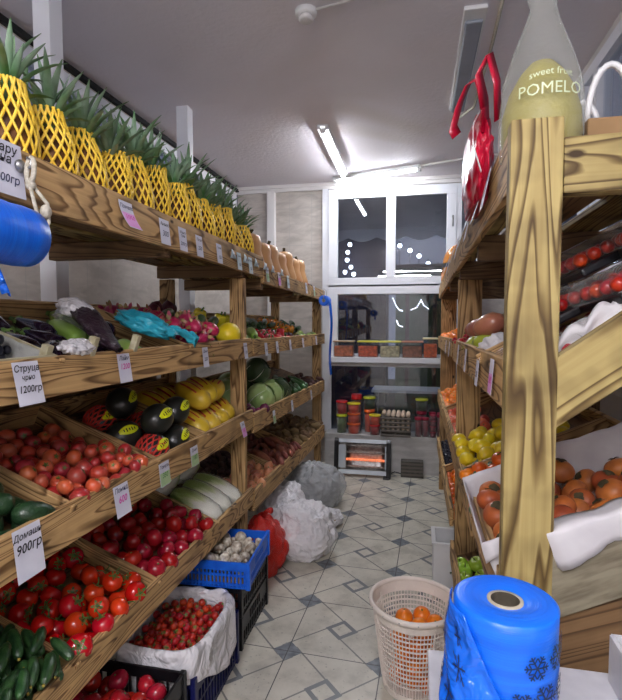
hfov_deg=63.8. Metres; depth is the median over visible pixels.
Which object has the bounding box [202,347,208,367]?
price tag
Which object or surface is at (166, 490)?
cabbage
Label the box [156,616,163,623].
cherry tomato
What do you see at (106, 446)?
tomato
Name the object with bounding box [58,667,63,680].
cucumber
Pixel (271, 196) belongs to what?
trim
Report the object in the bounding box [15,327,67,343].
aubergine
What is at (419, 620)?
orange
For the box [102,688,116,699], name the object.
tomato
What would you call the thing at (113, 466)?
tomato
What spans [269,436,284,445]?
sweet potato
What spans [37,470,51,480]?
tomato
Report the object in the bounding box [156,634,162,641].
cherry tomato
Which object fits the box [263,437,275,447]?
sweet potato
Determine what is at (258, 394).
cabbage
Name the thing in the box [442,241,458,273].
pumpkin
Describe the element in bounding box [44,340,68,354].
aubergine
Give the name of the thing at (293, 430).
potato
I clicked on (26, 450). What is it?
tomato
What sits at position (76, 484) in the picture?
tomato
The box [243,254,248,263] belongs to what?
film
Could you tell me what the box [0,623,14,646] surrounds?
cucumber
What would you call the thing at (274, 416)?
price tag
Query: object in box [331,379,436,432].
ground
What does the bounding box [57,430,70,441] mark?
tomato
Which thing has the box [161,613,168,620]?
cherry tomato
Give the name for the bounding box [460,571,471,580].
apple
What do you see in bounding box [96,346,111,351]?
aubergine
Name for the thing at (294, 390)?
zucchini
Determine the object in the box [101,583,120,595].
tomato
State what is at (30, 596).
tomato
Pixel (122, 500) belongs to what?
price tag
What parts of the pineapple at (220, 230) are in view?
crown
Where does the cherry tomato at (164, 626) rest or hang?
on the cherry tomato
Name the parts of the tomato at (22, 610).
stem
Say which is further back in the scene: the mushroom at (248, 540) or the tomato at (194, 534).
the mushroom at (248, 540)
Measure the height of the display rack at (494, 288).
1.930 m
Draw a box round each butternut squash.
[244,229,263,275]
[261,242,272,269]
[267,240,280,272]
[278,252,289,276]
[281,248,296,278]
[292,255,302,281]
[295,256,307,283]
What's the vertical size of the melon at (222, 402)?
0.131 m
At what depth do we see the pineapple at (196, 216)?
2.24 m
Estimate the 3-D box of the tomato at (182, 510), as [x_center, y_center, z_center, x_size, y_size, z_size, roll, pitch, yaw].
[-0.625,0.769,2.383,0.070,0.061,0.071,1,3,13]
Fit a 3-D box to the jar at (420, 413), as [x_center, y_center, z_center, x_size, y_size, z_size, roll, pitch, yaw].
[1.153,0.757,5.217,0.105,0.250,0.105,0,3,3]
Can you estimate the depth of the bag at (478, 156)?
1.33 m
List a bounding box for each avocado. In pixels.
[0,483,3,491]
[0,492,14,516]
[0,517,3,530]
[0,529,11,534]
[3,496,25,523]
[11,501,55,525]
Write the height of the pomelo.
0.430 m
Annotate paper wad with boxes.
[477,332,503,348]
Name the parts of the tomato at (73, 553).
stem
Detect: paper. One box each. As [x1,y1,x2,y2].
[558,291,621,351]
[559,317,587,337]
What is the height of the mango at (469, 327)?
0.085 m
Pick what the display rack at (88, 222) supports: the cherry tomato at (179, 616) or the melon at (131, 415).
the melon at (131, 415)
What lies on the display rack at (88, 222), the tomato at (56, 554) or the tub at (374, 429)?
the tomato at (56, 554)
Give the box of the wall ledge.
[325,428,438,475]
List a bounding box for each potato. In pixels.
[247,441,253,449]
[249,433,254,440]
[252,449,270,460]
[260,443,269,451]
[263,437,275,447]
[268,450,273,456]
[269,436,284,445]
[269,456,276,464]
[275,425,284,429]
[275,451,281,460]
[276,444,286,452]
[278,456,283,464]
[281,451,287,458]
[284,432,292,438]
[287,449,292,456]
[288,444,294,453]
[289,420,299,426]
[289,442,297,450]
[290,428,298,433]
[292,437,302,444]
[292,441,300,448]
[299,434,307,440]
[300,431,308,436]
[311,423,319,428]
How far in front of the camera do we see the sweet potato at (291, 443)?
3.98 m
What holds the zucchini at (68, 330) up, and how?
on the display rack at (88, 222)
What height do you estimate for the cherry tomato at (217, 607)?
0.033 m
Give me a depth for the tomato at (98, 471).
1.58 m
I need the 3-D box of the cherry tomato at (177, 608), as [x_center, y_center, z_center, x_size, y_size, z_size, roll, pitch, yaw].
[-0.589,1.140,2.207,0.031,0.033,0.030,2,4,31]
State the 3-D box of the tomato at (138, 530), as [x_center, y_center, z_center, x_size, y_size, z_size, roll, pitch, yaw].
[-0.756,0.794,2.154,0.059,0.073,0.074,1,3,25]
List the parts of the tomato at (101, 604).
stem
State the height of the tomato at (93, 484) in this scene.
0.046 m
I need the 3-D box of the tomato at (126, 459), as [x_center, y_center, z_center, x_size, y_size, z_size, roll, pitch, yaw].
[-0.633,0.383,1.731,0.040,0.042,0.042,3,4,41]
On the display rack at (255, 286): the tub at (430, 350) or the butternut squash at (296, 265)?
the butternut squash at (296, 265)
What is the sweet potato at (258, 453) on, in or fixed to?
on the sweet potato
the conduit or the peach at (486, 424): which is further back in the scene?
the conduit
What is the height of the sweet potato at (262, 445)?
0.057 m
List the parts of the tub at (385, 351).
lid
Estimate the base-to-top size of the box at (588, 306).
0.134 m
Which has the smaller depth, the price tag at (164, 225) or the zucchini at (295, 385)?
the price tag at (164, 225)
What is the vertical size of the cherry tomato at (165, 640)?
0.033 m
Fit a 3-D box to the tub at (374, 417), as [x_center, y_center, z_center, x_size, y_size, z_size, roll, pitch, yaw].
[0.668,0.723,5.217,0.122,0.105,0.122,0,3,3]
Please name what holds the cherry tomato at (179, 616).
on the cherry tomato
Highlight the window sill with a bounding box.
[328,356,440,363]
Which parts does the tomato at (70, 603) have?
stem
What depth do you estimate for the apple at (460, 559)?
2.50 m
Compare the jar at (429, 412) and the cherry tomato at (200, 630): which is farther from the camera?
the jar at (429, 412)
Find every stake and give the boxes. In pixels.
[88,336,99,355]
[129,334,141,351]
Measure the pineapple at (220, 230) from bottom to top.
0.421 m
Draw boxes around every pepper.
[193,307,205,317]
[214,311,226,327]
[222,312,229,322]
[257,331,263,337]
[276,326,283,335]
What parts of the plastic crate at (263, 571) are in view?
corner post, corner post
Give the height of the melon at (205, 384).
0.135 m
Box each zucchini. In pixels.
[45,310,83,330]
[46,319,86,338]
[118,338,140,349]
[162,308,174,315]
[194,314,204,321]
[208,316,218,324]
[246,327,257,338]
[288,375,307,386]
[290,378,307,389]
[290,384,297,393]
[293,383,301,390]
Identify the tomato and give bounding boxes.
[0,429,15,442]
[0,437,6,444]
[0,443,16,457]
[0,458,13,469]
[0,582,15,604]
[0,601,5,616]
[8,439,23,452]
[8,602,33,622]
[9,455,21,463]
[11,578,19,588]
[14,459,34,474]
[15,427,32,440]
[15,618,31,629]
[16,585,39,607]
[19,445,35,458]
[19,465,36,480]
[23,435,40,447]
[25,455,35,459]
[25,569,44,582]
[27,575,48,595]
[30,606,54,634]
[31,458,40,464]
[33,474,48,487]
[35,444,49,455]
[35,459,53,473]
[36,446,49,458]
[36,598,59,618]
[37,431,50,443]
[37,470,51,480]
[40,584,65,601]
[41,449,60,465]
[43,423,60,435]
[45,550,60,561]
[45,564,66,586]
[45,633,68,643]
[46,556,65,570]
[46,615,65,637]
[47,435,62,444]
[47,486,62,496]
[49,475,65,486]
[50,440,68,455]
[54,462,70,476]
[56,479,73,494]
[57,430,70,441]
[58,593,82,618]
[61,455,71,466]
[61,583,81,597]
[62,547,83,568]
[63,611,87,636]
[64,482,83,498]
[66,449,81,465]
[67,467,86,483]
[67,632,92,656]
[69,487,90,500]
[70,442,86,454]
[70,559,89,579]
[71,436,85,443]
[72,691,83,699]
[75,460,92,476]
[79,595,86,610]
[80,566,105,585]
[81,532,91,541]
[81,611,93,631]
[81,692,101,699]
[83,577,103,601]
[83,671,101,692]
[84,446,96,458]
[85,478,102,491]
[85,632,95,637]
[87,444,98,456]
[88,596,109,618]
[89,457,100,466]
[89,465,107,478]
[90,523,103,534]
[91,609,114,633]
[92,532,106,544]
[92,542,100,546]
[95,564,109,583]
[97,439,108,446]
[98,476,110,488]
[98,675,109,693]
[99,441,115,454]
[100,451,114,462]
[100,463,112,476]
[100,542,118,555]
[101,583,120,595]
[102,567,122,591]
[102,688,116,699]
[103,518,116,531]
[106,539,119,548]
[107,460,120,472]
[107,526,123,541]
[107,669,128,688]
[108,583,125,602]
[109,474,120,479]
[109,597,134,616]
[109,689,129,699]
[115,452,126,466]
[115,467,130,474]
[116,551,126,559]
[117,443,131,453]
[118,517,136,530]
[121,571,140,589]
[122,454,134,466]
[122,540,134,551]
[124,550,141,565]
[125,581,146,602]
[126,533,140,548]
[127,526,143,539]
[129,460,140,471]
[130,691,145,699]
[131,502,137,513]
[134,454,147,465]
[134,512,147,525]
[134,638,142,645]
[135,543,151,558]
[136,559,148,571]
[137,498,151,512]
[137,674,154,692]
[141,521,156,535]
[142,624,148,632]
[142,635,149,643]
[143,536,161,550]
[146,528,162,545]
[146,637,154,644]
[146,682,166,699]
[147,558,165,576]
[147,628,155,636]
[149,507,162,520]
[149,555,160,561]
[151,517,165,529]
[153,610,160,617]
[153,644,161,648]
[154,622,161,630]
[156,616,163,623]
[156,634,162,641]
[159,541,174,555]
[160,498,173,512]
[160,638,168,646]
[161,551,178,567]
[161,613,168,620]
[161,622,167,630]
[162,530,176,542]
[162,602,169,610]
[162,629,169,636]
[163,643,171,649]
[164,507,178,520]
[166,515,181,532]
[167,616,173,623]
[168,631,175,638]
[170,611,176,618]
[170,622,177,630]
[170,637,178,645]
[171,599,178,606]
[174,505,186,517]
[174,540,188,554]
[174,605,180,612]
[175,628,182,635]
[176,529,189,543]
[176,611,183,620]
[177,620,184,627]
[178,640,185,648]
[179,598,186,606]
[180,518,187,529]
[180,634,188,642]
[183,611,189,618]
[183,624,189,631]
[185,515,198,529]
[186,601,192,608]
[187,528,203,542]
[187,638,193,646]
[188,509,201,520]
[188,632,195,639]
[190,614,196,621]
[190,619,196,624]
[191,625,198,633]
[194,604,200,611]
[196,609,203,616]
[196,619,203,626]
[197,627,203,634]
[198,598,205,606]
[199,517,213,530]
[202,605,208,613]
[202,614,208,621]
[207,618,213,626]
[211,612,218,619]
[214,603,220,610]
[559,325,565,335]
[560,298,567,311]
[561,261,569,273]
[562,293,570,305]
[565,257,576,270]
[567,291,581,304]
[572,253,587,267]
[579,287,592,300]
[586,246,601,260]
[589,284,602,297]
[599,239,614,253]
[599,280,613,294]
[609,276,621,291]
[611,234,621,247]
[615,232,621,245]
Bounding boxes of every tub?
[333,340,354,356]
[336,400,347,413]
[347,402,359,412]
[347,412,359,423]
[347,423,359,433]
[351,393,361,430]
[357,340,378,356]
[363,396,375,408]
[364,409,374,431]
[369,413,380,424]
[370,424,379,434]
[379,341,400,357]
[401,341,422,357]
[415,398,427,410]
[423,337,437,357]
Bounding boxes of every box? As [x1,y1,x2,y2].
[559,282,586,324]
[560,231,621,285]
[579,261,621,312]
[598,223,621,257]
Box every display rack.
[0,150,262,699]
[178,267,324,510]
[437,254,562,525]
[450,116,621,672]
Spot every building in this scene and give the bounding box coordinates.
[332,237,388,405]
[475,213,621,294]
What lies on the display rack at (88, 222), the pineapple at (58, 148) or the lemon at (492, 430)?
the pineapple at (58, 148)
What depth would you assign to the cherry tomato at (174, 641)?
1.97 m
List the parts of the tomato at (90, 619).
stem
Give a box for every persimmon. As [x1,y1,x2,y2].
[476,488,499,508]
[479,481,499,492]
[483,501,499,527]
[493,521,499,537]
[554,495,576,511]
[554,504,574,517]
[555,458,574,482]
[555,483,561,494]
[561,479,587,495]
[568,488,595,505]
[572,498,589,511]
[574,469,594,491]
[589,498,610,509]
[591,470,617,488]
[595,478,621,499]
[603,457,621,476]
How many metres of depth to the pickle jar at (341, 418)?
5.29 m
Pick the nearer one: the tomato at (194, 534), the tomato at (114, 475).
the tomato at (114, 475)
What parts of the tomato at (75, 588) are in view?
stem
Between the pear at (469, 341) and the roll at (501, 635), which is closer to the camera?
the roll at (501, 635)
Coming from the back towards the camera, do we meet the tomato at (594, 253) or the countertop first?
the tomato at (594, 253)
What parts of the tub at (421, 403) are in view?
lid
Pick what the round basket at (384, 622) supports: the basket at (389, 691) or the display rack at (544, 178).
the basket at (389, 691)
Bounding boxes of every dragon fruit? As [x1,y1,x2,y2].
[98,300,119,313]
[114,302,136,314]
[137,303,151,311]
[144,308,163,317]
[148,306,165,318]
[163,310,184,326]
[174,324,196,342]
[178,309,194,320]
[182,314,203,333]
[196,329,214,346]
[198,318,218,335]
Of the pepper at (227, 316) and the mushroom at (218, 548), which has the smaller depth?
the mushroom at (218, 548)
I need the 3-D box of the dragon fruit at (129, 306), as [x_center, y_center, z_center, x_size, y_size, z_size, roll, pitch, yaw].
[-0.822,-0.157,2.225,0.112,0.114,0.119,-1,3,-9]
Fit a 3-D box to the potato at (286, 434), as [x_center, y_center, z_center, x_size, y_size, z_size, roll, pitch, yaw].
[-0.198,0.746,4.329,0.079,0.063,0.047,1,3,17]
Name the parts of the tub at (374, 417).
lid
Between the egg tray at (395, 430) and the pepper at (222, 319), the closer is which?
the pepper at (222, 319)
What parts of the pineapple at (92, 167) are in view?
crown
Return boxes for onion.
[247,406,255,412]
[247,459,255,466]
[247,464,253,470]
[247,480,254,485]
[253,472,261,478]
[254,463,261,469]
[257,469,264,477]
[257,477,265,487]
[259,403,269,412]
[264,460,273,468]
[264,466,272,473]
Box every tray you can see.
[380,412,410,419]
[380,417,410,424]
[380,421,410,428]
[380,425,410,432]
[380,430,410,437]
[559,301,586,324]
[560,248,621,285]
[579,292,621,312]
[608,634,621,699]
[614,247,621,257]
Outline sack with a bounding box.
[248,507,288,578]
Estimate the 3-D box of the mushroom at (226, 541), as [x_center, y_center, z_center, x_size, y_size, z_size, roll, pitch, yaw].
[-0.431,0.983,2.551,0.046,0.053,0.048,1,3,14]
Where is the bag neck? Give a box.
[169,325,198,347]
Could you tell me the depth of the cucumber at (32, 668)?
1.26 m
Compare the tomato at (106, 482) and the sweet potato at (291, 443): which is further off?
the sweet potato at (291, 443)
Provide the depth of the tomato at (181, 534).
2.24 m
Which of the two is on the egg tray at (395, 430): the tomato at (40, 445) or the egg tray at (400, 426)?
the egg tray at (400, 426)
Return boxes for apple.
[457,557,467,563]
[458,563,472,575]
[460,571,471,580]
[469,556,482,571]
[475,569,483,575]
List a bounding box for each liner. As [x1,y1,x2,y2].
[0,334,39,357]
[462,422,621,574]
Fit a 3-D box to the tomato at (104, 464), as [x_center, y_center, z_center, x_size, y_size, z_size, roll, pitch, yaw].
[-0.688,0.404,1.671,0.054,0.051,0.054,-1,3,-11]
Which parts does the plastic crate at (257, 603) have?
corner post, corner post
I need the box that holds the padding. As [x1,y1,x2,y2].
[186,550,251,583]
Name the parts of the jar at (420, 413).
lid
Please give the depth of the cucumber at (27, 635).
1.38 m
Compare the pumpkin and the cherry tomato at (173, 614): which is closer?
the cherry tomato at (173, 614)
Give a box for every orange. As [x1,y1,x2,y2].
[389,663,405,684]
[390,630,407,644]
[392,644,410,664]
[395,608,412,621]
[404,676,418,688]
[405,659,423,679]
[408,636,426,656]
[412,617,426,637]
[413,606,429,619]
[419,650,427,670]
[419,674,427,695]
[421,636,432,649]
[426,614,442,622]
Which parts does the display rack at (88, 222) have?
panel, post, post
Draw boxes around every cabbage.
[156,475,179,495]
[170,486,223,518]
[178,463,199,483]
[183,478,231,512]
[193,472,239,503]
[218,372,229,379]
[221,379,229,402]
[247,358,270,383]
[247,379,252,390]
[247,383,274,407]
[265,379,283,402]
[273,377,291,397]
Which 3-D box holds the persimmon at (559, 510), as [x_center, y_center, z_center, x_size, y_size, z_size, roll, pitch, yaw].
[0.611,0.416,1.227,0.076,0.075,0.077,0,3,7]
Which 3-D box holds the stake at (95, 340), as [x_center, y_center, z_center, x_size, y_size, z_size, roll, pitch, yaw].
[-0.651,0.023,1.464,0.064,0.129,0.022,1,3,12]
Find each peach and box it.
[480,414,489,421]
[480,421,490,430]
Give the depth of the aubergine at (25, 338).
1.44 m
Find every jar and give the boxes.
[336,413,346,432]
[415,417,421,436]
[416,411,426,434]
[422,417,428,436]
[429,412,435,434]
[430,414,436,420]
[430,420,436,425]
[430,426,436,431]
[430,432,435,437]
[437,414,439,435]
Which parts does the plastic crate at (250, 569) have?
corner post, corner post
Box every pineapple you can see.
[0,17,68,158]
[13,47,96,175]
[13,67,56,125]
[38,78,128,188]
[70,107,148,198]
[99,105,167,208]
[136,123,183,215]
[157,152,204,224]
[166,143,221,229]
[193,171,229,235]
[195,178,243,244]
[196,174,231,239]
[223,198,252,248]
[236,205,260,252]
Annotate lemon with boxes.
[451,433,465,441]
[455,437,467,447]
[456,446,469,456]
[459,452,474,465]
[467,438,479,451]
[468,428,485,439]
[471,439,490,453]
[476,426,486,432]
[479,446,493,459]
[483,433,494,443]
[487,427,497,439]
[491,418,501,427]
[494,441,500,452]
[495,425,501,439]
[556,426,568,432]
[558,421,569,428]
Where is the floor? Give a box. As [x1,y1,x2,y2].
[96,462,453,699]
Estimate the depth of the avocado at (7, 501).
1.26 m
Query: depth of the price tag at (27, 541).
1.21 m
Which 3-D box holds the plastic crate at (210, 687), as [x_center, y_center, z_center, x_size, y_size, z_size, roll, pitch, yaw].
[-0.553,1.316,2.100,0.362,0.244,0.462,1,3,12]
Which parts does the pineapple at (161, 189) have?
crown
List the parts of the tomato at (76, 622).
stem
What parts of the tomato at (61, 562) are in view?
stem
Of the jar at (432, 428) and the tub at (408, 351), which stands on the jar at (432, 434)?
the jar at (432, 428)
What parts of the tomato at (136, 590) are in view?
stem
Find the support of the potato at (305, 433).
on the potato
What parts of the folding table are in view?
leg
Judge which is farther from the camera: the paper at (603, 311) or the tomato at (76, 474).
the tomato at (76, 474)
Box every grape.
[0,336,4,344]
[3,345,11,354]
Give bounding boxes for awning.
[338,195,466,241]
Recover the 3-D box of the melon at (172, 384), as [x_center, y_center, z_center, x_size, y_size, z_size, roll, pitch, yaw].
[-0.709,0.248,2.752,0.215,0.140,0.111,1,3,19]
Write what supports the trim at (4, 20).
attached to the wall at (121, 281)
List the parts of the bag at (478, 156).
handle, handle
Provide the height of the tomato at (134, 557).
0.057 m
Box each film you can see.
[230,250,236,259]
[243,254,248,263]
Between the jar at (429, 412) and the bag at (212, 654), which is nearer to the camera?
the bag at (212, 654)
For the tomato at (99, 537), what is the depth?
2.02 m
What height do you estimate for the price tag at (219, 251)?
0.090 m
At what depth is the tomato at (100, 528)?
2.07 m
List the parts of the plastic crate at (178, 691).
corner post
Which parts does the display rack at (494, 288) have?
post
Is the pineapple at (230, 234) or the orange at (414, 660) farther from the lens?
the pineapple at (230, 234)
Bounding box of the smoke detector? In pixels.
[295,4,316,24]
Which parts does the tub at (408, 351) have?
lid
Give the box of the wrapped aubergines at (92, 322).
[70,306,122,352]
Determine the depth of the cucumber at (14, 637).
1.33 m
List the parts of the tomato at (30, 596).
stem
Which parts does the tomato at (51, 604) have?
stem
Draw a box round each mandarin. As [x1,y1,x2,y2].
[459,466,472,479]
[471,462,484,471]
[491,451,500,464]
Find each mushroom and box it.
[203,552,214,559]
[213,543,224,553]
[219,552,229,560]
[221,537,230,547]
[230,554,241,561]
[231,541,242,552]
[235,531,246,541]
[240,552,249,562]
[244,537,253,545]
[244,543,255,553]
[254,538,261,546]
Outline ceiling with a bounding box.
[0,0,621,186]
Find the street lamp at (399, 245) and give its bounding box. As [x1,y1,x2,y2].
[398,241,401,263]
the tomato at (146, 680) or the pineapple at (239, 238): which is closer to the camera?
the tomato at (146, 680)
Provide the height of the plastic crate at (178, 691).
0.304 m
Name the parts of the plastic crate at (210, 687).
corner post, corner post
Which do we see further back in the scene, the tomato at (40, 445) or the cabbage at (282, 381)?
the cabbage at (282, 381)
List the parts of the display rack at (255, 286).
post, post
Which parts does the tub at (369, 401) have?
lid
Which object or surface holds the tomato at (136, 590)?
on the display rack at (88, 222)
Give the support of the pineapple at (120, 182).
on the display rack at (88, 222)
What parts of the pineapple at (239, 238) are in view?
crown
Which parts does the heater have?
panel, heating rod, heating rod, heating rod, heating rod, panel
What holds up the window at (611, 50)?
in the wall at (611, 405)
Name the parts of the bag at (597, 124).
handle, handle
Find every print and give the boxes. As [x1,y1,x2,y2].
[439,622,464,699]
[513,631,561,699]
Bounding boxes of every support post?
[32,0,68,301]
[176,105,195,380]
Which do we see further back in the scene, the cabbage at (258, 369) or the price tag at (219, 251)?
the cabbage at (258, 369)
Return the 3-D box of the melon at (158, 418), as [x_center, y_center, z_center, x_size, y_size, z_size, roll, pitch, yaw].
[-0.622,0.280,2.021,0.125,0.125,0.141,0,3,2]
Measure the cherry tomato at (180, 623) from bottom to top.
0.034 m
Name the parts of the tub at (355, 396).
lid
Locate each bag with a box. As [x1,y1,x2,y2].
[51,309,63,319]
[54,297,93,317]
[56,338,96,355]
[113,309,178,339]
[116,586,236,692]
[257,479,305,513]
[268,498,337,562]
[285,460,346,507]
[327,507,343,526]
[449,52,500,221]
[580,61,621,198]
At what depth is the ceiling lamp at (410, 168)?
4.93 m
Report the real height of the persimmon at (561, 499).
0.064 m
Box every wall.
[0,24,235,381]
[238,183,505,461]
[575,11,621,421]
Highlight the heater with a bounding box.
[334,437,390,479]
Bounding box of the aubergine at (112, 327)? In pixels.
[106,321,115,335]
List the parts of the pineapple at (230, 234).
crown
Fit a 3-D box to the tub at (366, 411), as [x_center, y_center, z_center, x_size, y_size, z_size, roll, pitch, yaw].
[0.625,0.752,5.356,0.115,0.245,0.115,1,3,21]
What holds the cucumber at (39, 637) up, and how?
on the cucumber at (27, 635)
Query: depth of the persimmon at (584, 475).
1.48 m
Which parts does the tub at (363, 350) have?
lid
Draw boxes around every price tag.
[0,138,25,199]
[11,360,45,406]
[11,519,45,584]
[113,481,131,518]
[117,353,132,382]
[118,199,142,230]
[159,218,170,245]
[159,459,170,487]
[178,226,187,251]
[190,445,198,467]
[195,234,203,257]
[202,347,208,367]
[216,243,222,263]
[236,252,241,269]
[240,421,246,437]
[243,343,247,358]
[248,257,252,273]
[264,343,267,355]
[266,268,269,281]
[273,410,275,423]
[278,272,280,285]
[463,349,466,371]
[474,358,479,386]
[479,166,491,211]
[487,358,493,395]
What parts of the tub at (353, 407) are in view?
lid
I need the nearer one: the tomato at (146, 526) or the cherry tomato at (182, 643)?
the cherry tomato at (182, 643)
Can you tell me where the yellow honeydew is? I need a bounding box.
[216,322,240,340]
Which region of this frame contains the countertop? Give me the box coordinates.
[428,650,617,699]
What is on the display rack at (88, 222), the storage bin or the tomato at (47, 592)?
the tomato at (47, 592)
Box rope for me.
[14,155,51,225]
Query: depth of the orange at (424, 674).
2.07 m
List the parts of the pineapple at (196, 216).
crown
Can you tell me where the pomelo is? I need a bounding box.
[498,1,584,165]
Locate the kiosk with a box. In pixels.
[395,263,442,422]
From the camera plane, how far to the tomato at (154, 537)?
2.06 m
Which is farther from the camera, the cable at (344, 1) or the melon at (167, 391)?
the melon at (167, 391)
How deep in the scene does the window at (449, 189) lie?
5.21 m
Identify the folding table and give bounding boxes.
[371,385,439,413]
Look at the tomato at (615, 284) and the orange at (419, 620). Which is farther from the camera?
the orange at (419, 620)
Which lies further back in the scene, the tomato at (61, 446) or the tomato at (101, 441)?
the tomato at (101, 441)
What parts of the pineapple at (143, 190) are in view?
crown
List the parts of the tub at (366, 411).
lid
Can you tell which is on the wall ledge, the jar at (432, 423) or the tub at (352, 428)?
the tub at (352, 428)
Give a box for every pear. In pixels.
[459,336,475,350]
[472,335,490,346]
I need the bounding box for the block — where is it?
[401,459,422,478]
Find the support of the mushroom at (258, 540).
on the padding
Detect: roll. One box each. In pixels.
[0,199,51,296]
[319,287,332,374]
[439,575,561,699]
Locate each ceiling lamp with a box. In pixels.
[317,124,347,177]
[333,164,421,184]
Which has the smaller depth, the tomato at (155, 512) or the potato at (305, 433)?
the tomato at (155, 512)
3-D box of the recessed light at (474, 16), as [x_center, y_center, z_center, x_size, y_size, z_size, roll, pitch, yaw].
[0.900,-1.641,2.923,0.110,0.040,1.160,1,3,12]
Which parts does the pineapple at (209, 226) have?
crown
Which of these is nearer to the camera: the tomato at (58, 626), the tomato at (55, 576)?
the tomato at (58, 626)
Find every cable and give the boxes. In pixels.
[315,0,354,10]
[459,0,504,117]
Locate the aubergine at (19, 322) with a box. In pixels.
[8,315,57,333]
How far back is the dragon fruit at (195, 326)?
2.19 m
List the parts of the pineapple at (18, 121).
crown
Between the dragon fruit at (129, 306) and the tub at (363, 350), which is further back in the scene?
the tub at (363, 350)
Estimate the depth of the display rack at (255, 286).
3.89 m
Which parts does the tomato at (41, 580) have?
stem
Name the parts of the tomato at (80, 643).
stem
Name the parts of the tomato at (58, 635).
stem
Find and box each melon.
[82,405,118,432]
[105,387,137,418]
[106,420,141,446]
[119,411,135,420]
[129,411,146,435]
[135,433,169,456]
[137,390,167,405]
[140,403,173,433]
[152,385,175,397]
[161,424,189,448]
[163,396,189,424]
[165,382,191,407]
[174,380,211,409]
[184,410,209,431]
[186,376,216,402]
[190,407,220,428]
[209,379,224,400]
[209,402,228,423]
[213,397,234,418]
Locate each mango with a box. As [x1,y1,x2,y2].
[466,319,476,336]
[472,312,503,335]
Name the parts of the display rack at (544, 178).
post, post, rail, rail, rail, post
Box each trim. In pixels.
[0,13,238,192]
[236,174,461,194]
[267,192,275,360]
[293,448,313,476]
[322,189,328,430]
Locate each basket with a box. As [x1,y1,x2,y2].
[368,576,453,699]
[383,671,427,699]
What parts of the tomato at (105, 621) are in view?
stem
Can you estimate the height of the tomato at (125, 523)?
0.066 m
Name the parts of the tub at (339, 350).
lid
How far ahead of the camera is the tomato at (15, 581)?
1.65 m
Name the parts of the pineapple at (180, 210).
crown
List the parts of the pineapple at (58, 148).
crown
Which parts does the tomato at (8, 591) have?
stem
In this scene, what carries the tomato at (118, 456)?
on the tomato
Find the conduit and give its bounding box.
[420,152,499,166]
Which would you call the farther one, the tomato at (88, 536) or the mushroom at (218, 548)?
the mushroom at (218, 548)
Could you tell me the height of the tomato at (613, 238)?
0.034 m
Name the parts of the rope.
hook plate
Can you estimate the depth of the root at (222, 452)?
3.54 m
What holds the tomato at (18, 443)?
on the display rack at (88, 222)
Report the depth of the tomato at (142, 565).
1.93 m
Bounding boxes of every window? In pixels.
[0,25,236,207]
[328,183,456,286]
[328,284,440,364]
[328,363,439,428]
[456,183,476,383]
[576,18,621,397]
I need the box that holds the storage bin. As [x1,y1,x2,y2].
[431,526,453,589]
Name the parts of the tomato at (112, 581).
stem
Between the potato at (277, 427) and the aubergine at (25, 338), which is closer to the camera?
the aubergine at (25, 338)
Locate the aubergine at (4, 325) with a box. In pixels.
[0,315,15,332]
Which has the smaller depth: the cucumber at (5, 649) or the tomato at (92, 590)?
the cucumber at (5, 649)
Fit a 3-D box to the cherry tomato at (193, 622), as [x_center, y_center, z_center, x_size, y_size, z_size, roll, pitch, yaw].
[-0.498,1.162,2.127,0.034,0.032,0.032,0,3,-6]
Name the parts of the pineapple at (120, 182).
crown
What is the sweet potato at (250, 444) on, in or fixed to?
on the display rack at (255, 286)
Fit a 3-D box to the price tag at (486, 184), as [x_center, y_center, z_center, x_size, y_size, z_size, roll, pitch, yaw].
[0.454,-0.417,1.304,0.021,0.100,0.075,1,3,12]
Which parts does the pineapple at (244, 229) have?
crown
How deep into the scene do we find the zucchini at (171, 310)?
2.55 m
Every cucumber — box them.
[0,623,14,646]
[0,641,11,673]
[0,659,10,683]
[0,669,19,694]
[0,687,11,699]
[7,628,23,660]
[12,659,21,668]
[12,689,25,699]
[15,667,28,699]
[18,660,33,695]
[21,628,45,655]
[21,644,42,659]
[24,685,34,699]
[26,656,38,688]
[29,626,46,654]
[35,657,46,690]
[40,652,55,687]
[50,637,73,660]
[51,650,60,678]
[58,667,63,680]
[246,317,261,327]
[250,320,257,326]
[267,322,275,327]
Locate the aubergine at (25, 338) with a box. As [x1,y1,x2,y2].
[2,331,41,347]
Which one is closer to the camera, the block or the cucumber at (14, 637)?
the cucumber at (14, 637)
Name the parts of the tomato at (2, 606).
stem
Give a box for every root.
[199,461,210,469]
[200,458,210,462]
[204,467,209,473]
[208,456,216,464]
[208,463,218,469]
[215,451,221,458]
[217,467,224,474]
[218,456,225,462]
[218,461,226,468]
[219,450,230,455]
[224,469,230,475]
[303,379,315,383]
[315,376,323,380]
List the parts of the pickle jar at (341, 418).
lid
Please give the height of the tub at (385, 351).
0.171 m
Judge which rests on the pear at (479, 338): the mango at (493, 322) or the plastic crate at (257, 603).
the mango at (493, 322)
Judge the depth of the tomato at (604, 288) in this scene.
1.11 m
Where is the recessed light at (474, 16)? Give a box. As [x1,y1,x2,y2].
[449,3,487,112]
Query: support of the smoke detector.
attached to the ceiling
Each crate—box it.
[0,331,56,360]
[94,660,186,699]
[110,609,238,699]
[177,555,267,618]
[180,529,269,590]
[239,576,267,650]
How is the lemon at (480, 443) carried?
on the lemon
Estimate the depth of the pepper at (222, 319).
3.00 m
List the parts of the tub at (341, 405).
lid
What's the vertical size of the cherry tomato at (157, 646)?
0.036 m
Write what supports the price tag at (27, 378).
attached to the display rack at (88, 222)
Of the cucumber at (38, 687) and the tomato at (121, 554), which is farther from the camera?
the tomato at (121, 554)
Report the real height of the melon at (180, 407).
0.126 m
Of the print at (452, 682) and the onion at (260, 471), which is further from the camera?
the onion at (260, 471)
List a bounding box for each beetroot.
[149,302,159,309]
[150,300,162,311]
[162,299,174,310]

